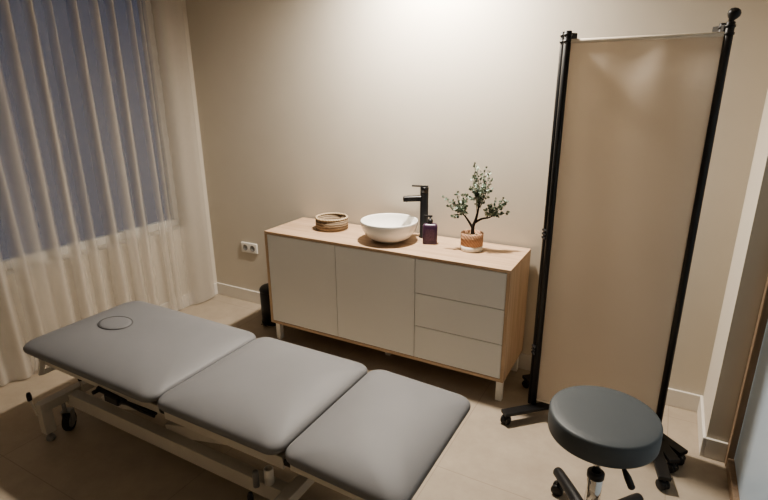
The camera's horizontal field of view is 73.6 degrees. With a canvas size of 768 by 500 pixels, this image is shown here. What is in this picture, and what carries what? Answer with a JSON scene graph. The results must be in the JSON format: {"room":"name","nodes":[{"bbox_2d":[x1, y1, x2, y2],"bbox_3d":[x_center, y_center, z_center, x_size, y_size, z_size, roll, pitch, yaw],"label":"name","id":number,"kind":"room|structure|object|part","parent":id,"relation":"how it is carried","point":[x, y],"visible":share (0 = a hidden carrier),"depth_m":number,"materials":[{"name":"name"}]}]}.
{"room":"examination room","nodes":[
{"label":"examination room","id":0,"kind":"room"},
{"bbox_2d":[0,0,216,366],"bbox_3d":[-2.471,-0.411,2.414,0.250,2.600,3.750,10,20,30],"label":"wall","id":1,"kind":"structure","parent":0,"point":[155,238],"depth_m":3.56,"materials":[{"name":"paint"}]},
{"bbox_2d":[0,258,31,380],"bbox_3d":[-2.122,0.397,2.879,0.078,0.731,0.094,10,20,30],"label":"curtain","id":2,"kind":"object","parent":1,"relation":"hanging from","point":[11,335],"depth_m":2.91,"materials":[{"name":"beige fabric"}]},
{"bbox_2d":[0,0,74,337],"bbox_3d":[-2.013,-0.387,2.825,0.078,1.814,0.240,10,20,30],"label":"curtain","id":3,"kind":"object","parent":1,"relation":"hanging from","point":[25,209],"depth_m":2.88,"materials":[{"name":"beige fabric"}]},
{"bbox_2d":[23,0,92,318],"bbox_3d":[-1.905,-0.451,2.990,0.078,1.822,0.059,10,20,30],"label":"curtain","id":4,"kind":"object","parent":1,"relation":"hanging from","point":[33,30],"depth_m":2.99,"materials":[{"name":"beige fabric"}]},
{"bbox_2d":[45,0,107,311],"bbox_3d":[-1.850,-0.485,3.074,0.078,1.831,0.046,10,20,30],"label":"curtain","id":5,"kind":"object","parent":1,"relation":"hanging from","point":[77,160],"depth_m":3.10,"materials":[{"name":"beige fabric"}]},
{"bbox_2d":[1,0,179,270],"bbox_3d":[-2.268,-0.707,2.681,0.060,1.760,2.550,10,20,30],"label":"window","id":6,"kind":"structure","parent":1,"relation":"in","point":[9,263],"depth_m":3.63,"materials":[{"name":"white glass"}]},
{"bbox_2d":[68,0,129,304],"bbox_3d":[-1.777,-0.530,3.185,0.078,1.848,0.071,10,20,30],"label":"curtain","id":7,"kind":"object","parent":1,"relation":"hanging from","point":[119,271],"depth_m":3.18,"materials":[{"name":"beige fabric"}]},
{"bbox_2d":[4,283,217,381],"bbox_3d":[-2.341,0.797,2.741,0.014,0.098,3.686,10,20,30],"label":"baseboard","id":8,"kind":"structure","parent":1,"relation":"attached to","point":[187,300],"depth_m":3.84,"materials":[{"name":"paint"}]},
{"bbox_2d":[90,0,158,305],"bbox_3d":[-1.688,-0.536,3.336,0.078,1.983,0.147,10,20,30],"label":"curtain","id":9,"kind":"object","parent":1,"relation":"hanging from","point":[132,237],"depth_m":3.33,"materials":[{"name":"beige fabric"}]},
{"bbox_2d":[126,0,182,310],"bbox_3d":[-1.578,-0.556,3.519,0.078,2.104,0.100,10,20,30],"label":"curtain","id":10,"kind":"object","parent":1,"relation":"hanging from","point":[135,45],"depth_m":3.52,"materials":[{"name":"beige fabric"}]},
{"bbox_2d":[155,0,214,304],"bbox_3d":[-1.446,-0.632,3.722,0.078,2.157,0.209,10,20,30],"label":"curtain","id":11,"kind":"object","parent":1,"relation":"hanging from","point":[170,18],"depth_m":3.71,"materials":[{"name":"beige fabric"}]},
{"bbox_2d":[0,294,729,499],"bbox_3d":[-0.827,1.124,2.007,4.268,0.100,3.950,9,20,27],"label":"floor","id":12,"kind":"structure","parent":0,"point":[486,458],"depth_m":2.37,"materials":[{"name":"ceramic"}]},
{"bbox_2d":[23,301,470,499],"bbox_3d":[-0.707,0.719,2.264,2.047,0.515,0.705,9,20,27],"label":"table","id":13,"kind":"object","parent":12,"relation":"on","point":[344,428],"visible":1,"depth_m":2.04,"materials":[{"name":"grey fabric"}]},
{"bbox_3d":[-1.638,0.727,2.395,0.054,0.096,0.011,9,20,27],"label":"brake lever","id":14,"kind":"part","parent":13,"relation":"part of","materials":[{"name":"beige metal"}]},
{"bbox_3d":[-1.498,0.482,2.686,0.050,0.102,0.592,9,20,27],"label":"head rail","id":15,"kind":"part","parent":13,"relation":"part of","materials":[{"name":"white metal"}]},
{"bbox_2d":[23,301,255,402],"bbox_3d":[-1.174,0.431,2.482,0.945,0.078,0.636,9,20,27],"label":"cushion","id":16,"kind":"object","parent":13,"relation":"on","point":[140,351],"depth_m":2.35,"materials":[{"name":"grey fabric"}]},
{"bbox_3d":[-0.813,0.696,2.305,1.093,0.212,0.268,9,20,27],"label":"lift arm","id":17,"kind":"part","parent":13,"relation":"part of","materials":[{"name":"beige metal"}]},
{"bbox_3d":[-0.871,0.819,2.384,1.440,0.164,0.634,9,20,27],"label":"frame","id":18,"kind":"part","parent":13,"relation":"part of","materials":[{"name":"beige metal"}]},
{"bbox_3d":[-0.672,0.590,2.243,1.855,0.051,0.556,9,20,27],"label":"cushion frame","id":19,"kind":"part","parent":13,"relation":"part of","materials":[{"name":"beige metal"}]},
{"bbox_2d":[157,337,367,454],"bbox_3d":[-0.480,0.542,2.117,0.628,0.078,0.636,9,20,27],"label":"cushion","id":20,"kind":"object","parent":13,"relation":"on","point":[261,394],"depth_m":2.00,"materials":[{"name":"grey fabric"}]},
{"bbox_2d":[263,465,273,485],"bbox_3d":[-0.430,0.842,1.918,0.036,0.067,0.036,9,20,27],"label":"socket","id":21,"kind":"object","parent":13,"relation":"attached to","point":[268,469],"depth_m":1.91,"materials":[{"name":"white metal"}]},
{"bbox_2d":[285,370,470,499],"bbox_3d":[0.003,0.631,1.866,0.461,0.087,0.636,9,20,27],"label":"cushion","id":22,"kind":"object","parent":13,"relation":"on","point":[381,435],"depth_m":1.76,"materials":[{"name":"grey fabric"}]},
{"bbox_2d":[259,283,275,325],"bbox_3d":[-0.805,0.388,3.699,0.188,0.278,0.221,9,20,27],"label":"pedal bin","id":23,"kind":"object","parent":12,"relation":"on","point":[264,289],"visible":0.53,"depth_m":3.64,"materials":[{"name":"black plastic"}]},
{"bbox_3d":[-0.798,0.268,3.676,0.188,0.034,0.188,9,20,27],"label":"lid","id":24,"kind":"part","parent":23,"relation":"part of","materials":[{"name":"black plastic"}]},
{"bbox_2d":[264,217,530,400],"bbox_3d":[0.032,0.298,3.169,1.579,0.760,0.406,9,20,27],"label":"sideboard","id":25,"kind":"object","parent":12,"relation":"on","point":[441,304],"visible":0.99,"depth_m":2.90,"materials":[{"name":"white wood"}]},
{"bbox_3d":[-0.652,0.136,3.513,0.018,0.614,0.406,9,20,27],"label":"panel","id":26,"kind":"part","parent":25,"relation":"part of","materials":[{"name":"brown wood"}]},
{"bbox_3d":[-0.705,0.538,3.474,0.050,0.128,0.046,9,20,27],"label":"leg","id":27,"kind":"part","parent":25,"relation":"part of","materials":[{"name":"beige wood"}]},
{"bbox_3d":[-0.510,0.217,3.227,0.514,0.592,0.018,9,20,27],"label":"door","id":28,"kind":"part","parent":25,"relation":"part of","materials":[{"name":"white paint"}]},
{"bbox_2d":[315,212,347,231],"bbox_3d":[-0.333,-0.178,3.285,0.212,0.081,0.212,9,20,27],"label":"woven basket","id":29,"kind":"object","parent":25,"relation":"on","point":[332,221],"visible":1,"depth_m":3.22,"materials":[{"name":"wicker"}]},
{"bbox_3d":[-0.054,0.290,2.987,0.518,0.592,0.018,9,20,27],"label":"door","id":30,"kind":"part","parent":25,"relation":"part of","materials":[{"name":"white paint"}]},
{"bbox_3d":[0.034,0.530,3.243,1.543,0.018,0.406,9,20,27],"label":"panel","id":31,"kind":"part","parent":25,"relation":"part of","materials":[{"name":"brown wood"}]},
{"bbox_2d":[360,213,417,242],"bbox_3d":[0.031,-0.118,3.017,0.336,0.124,0.336,9,20,27],"label":"vessel sink","id":32,"kind":"object","parent":25,"relation":"on","point":[382,227],"visible":1,"depth_m":2.94,"materials":[{"name":"white ceramic"}]},
{"bbox_2d":[403,185,428,237],"bbox_3d":[0.190,-0.230,3.054,0.156,0.315,0.060,3,18,9],"label":"tap","id":33,"kind":"object","parent":25,"relation":"on","point":[424,189],"visible":0.88,"depth_m":3.01,"materials":[{"name":"black metal"}]},
{"bbox_3d":[0.168,-0.303,3.030,0.112,0.037,0.038,1,18,6],"label":"spout","id":34,"kind":"part","parent":33,"relation":"part of","materials":[{"name":"black metal"}]},
{"bbox_3d":[0.212,-0.359,3.009,0.099,0.043,0.049,3,18,9],"label":"lever handle","id":35,"kind":"part","parent":33,"relation":"part of","materials":[{"name":"black metal"}]},
{"bbox_2d":[422,215,437,244],"bbox_3d":[0.264,-0.117,2.939,0.084,0.168,0.047,2,18,7],"label":"soap dispenser","id":36,"kind":"object","parent":25,"relation":"on","point":[430,229],"visible":1,"depth_m":2.92,"materials":[{"name":"purple plastic"}]},
{"bbox_3d":[0.396,0.551,2.810,0.500,0.196,0.018,9,20,27],"label":"drawer","id":37,"kind":"part","parent":25,"relation":"part of","materials":[{"name":"white paint"}]},
{"bbox_3d":[0.395,0.362,2.750,0.500,0.194,0.018,9,20,27],"label":"drawer","id":38,"kind":"part","parent":25,"relation":"part of","materials":[{"name":"white paint"}]},
{"bbox_3d":[0.393,0.174,2.690,0.500,0.196,0.018,9,20,27],"label":"drawer","id":39,"kind":"part","parent":25,"relation":"part of","materials":[{"name":"white paint"}]},
{"bbox_2d":[442,162,509,252],"bbox_3d":[0.491,-0.232,2.770,0.362,0.486,0.124,7,19,22],"label":"bonsai","id":40,"kind":"object","parent":25,"relation":"on","point":[471,240],"visible":1,"depth_m":2.77,"materials":[{"name":"plant"}]},
{"bbox_2d":[460,244,482,252],"bbox_3d":[0.484,-0.016,2.842,0.123,0.030,0.123,9,20,27],"label":"pot","id":41,"kind":"object","parent":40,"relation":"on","point":[470,248],"depth_m":2.79,"materials":[{"name":"white ceramic"}]},
{"bbox_2d":[460,230,483,247],"bbox_3d":[0.484,-0.063,2.827,0.124,0.070,0.124,9,20,27],"label":"pot","id":42,"kind":"object","parent":40,"relation":"on","point":[469,238],"depth_m":2.78,"materials":[{"name":"wicker"}]},
{"bbox_3d":[0.624,0.751,2.776,0.050,0.128,0.046,9,20,27],"label":"leg","id":43,"kind":"part","parent":25,"relation":"part of","materials":[{"name":"beige wood"}]},
{"bbox_3d":[0.782,0.658,3.063,0.050,0.128,0.046,9,20,27],"label":"leg","id":44,"kind":"part","parent":25,"relation":"part of","materials":[{"name":"brown wood"}]},
{"bbox_3d":[0.716,0.356,2.792,0.018,0.614,0.406,9,20,27],"label":"panel","id":45,"kind":"part","parent":25,"relation":"part of","materials":[{"name":"brown wood"}]},
{"bbox_2d":[548,385,662,499],"bbox_3d":[0.732,0.825,1.792,0.560,0.580,0.543,9,20,27],"label":"stool","id":46,"kind":"object","parent":12,"relation":"on","point":[599,426],"visible":1,"depth_m":1.68,"materials":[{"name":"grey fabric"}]},
{"bbox_3d":[0.732,0.947,2.017,0.049,0.066,0.259,-2,18,-4],"label":"leg","id":47,"kind":"part","parent":46,"relation":"part of","materials":[{"name":"black plastic"}]},
{"bbox_3d":[0.767,0.701,1.679,0.024,0.076,0.162,-4,18,-10],"label":"height lever","id":48,"kind":"part","parent":46,"relation":"part of","materials":[{"name":"black plastic"}]},
{"bbox_3d":[0.883,0.971,1.937,0.259,0.066,0.049,-10,20,-27],"label":"leg","id":49,"kind":"part","parent":46,"relation":"part of","materials":[{"name":"black plastic"}]},
{"bbox_2d":[500,7,741,490],"bbox_3d":[0.963,0.001,2.229,0.855,1.883,0.426,16,24,42],"label":"folding screen","id":50,"kind":"object","parent":12,"relation":"on","point":[635,118],"visible":0.92,"depth_m":2.18,"materials":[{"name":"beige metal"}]},
{"bbox_3d":[1.003,-0.009,2.236,0.536,1.697,0.012,10,20,29],"label":"fabric panel","id":51,"kind":"part","parent":50,"relation":"part of","materials":[{"name":"beige fabric"}]},
{"bbox_3d":[1.243,-0.836,1.823,0.043,0.047,0.042,9,20,27],"label":"knob","id":52,"kind":"part","parent":50,"relation":"part of","materials":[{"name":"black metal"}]},
{"bbox_2d":[185,0,767,395],"bbox_3d":[0.082,-0.672,3.182,4.268,2.600,0.150,9,20,27],"label":"wall","id":53,"kind":"structure","parent":0,"point":[307,108],"depth_m":2.97,"materials":[{"name":"paint"}]},
{"bbox_2d":[241,241,257,253],"bbox_3d":[-1.035,-0.016,3.942,0.160,0.081,0.012,9,20,27],"label":"wall socket","id":54,"kind":"object","parent":53,"relation":"attached to","point":[247,247],"visible":1,"depth_m":3.94,"materials":[{"name":"white plastic"}]},
{"bbox_2d":[216,282,702,411],"bbox_3d":[0.131,0.555,3.450,3.452,0.098,0.014,9,20,27],"label":"baseboard","id":55,"kind":"structure","parent":53,"relation":"attached to","point":[676,398],"depth_m":3.06,"materials":[{"name":"paint"}]},
{"bbox_2d":[703,90,767,441],"bbox_3d":[0.883,0.122,0.665,0.316,2.600,3.700,9,20,27],"label":"wall","id":56,"kind":"structure","parent":0,"point":[748,273],"depth_m":2.18,"materials":[{"name":"paint"}]},
{"bbox_2d":[697,397,727,461],"bbox_3d":[1.580,0.855,2.477,0.098,0.098,0.370,9,20,27],"label":"baseboard","id":57,"kind":"structure","parent":56,"relation":"attached to","point":[711,448],"depth_m":2.34,"materials":[{"name":"paint"}]},
{"bbox_2d":[724,276,767,499],"bbox_3d":[1.113,0.191,1.171,0.102,2.160,1.930,9,20,27],"label":"door","id":58,"kind":"structure","parent":56,"relation":"in","point":[746,459],"depth_m":2.06,"materials":[{"name":"brown wood"}]}
]}

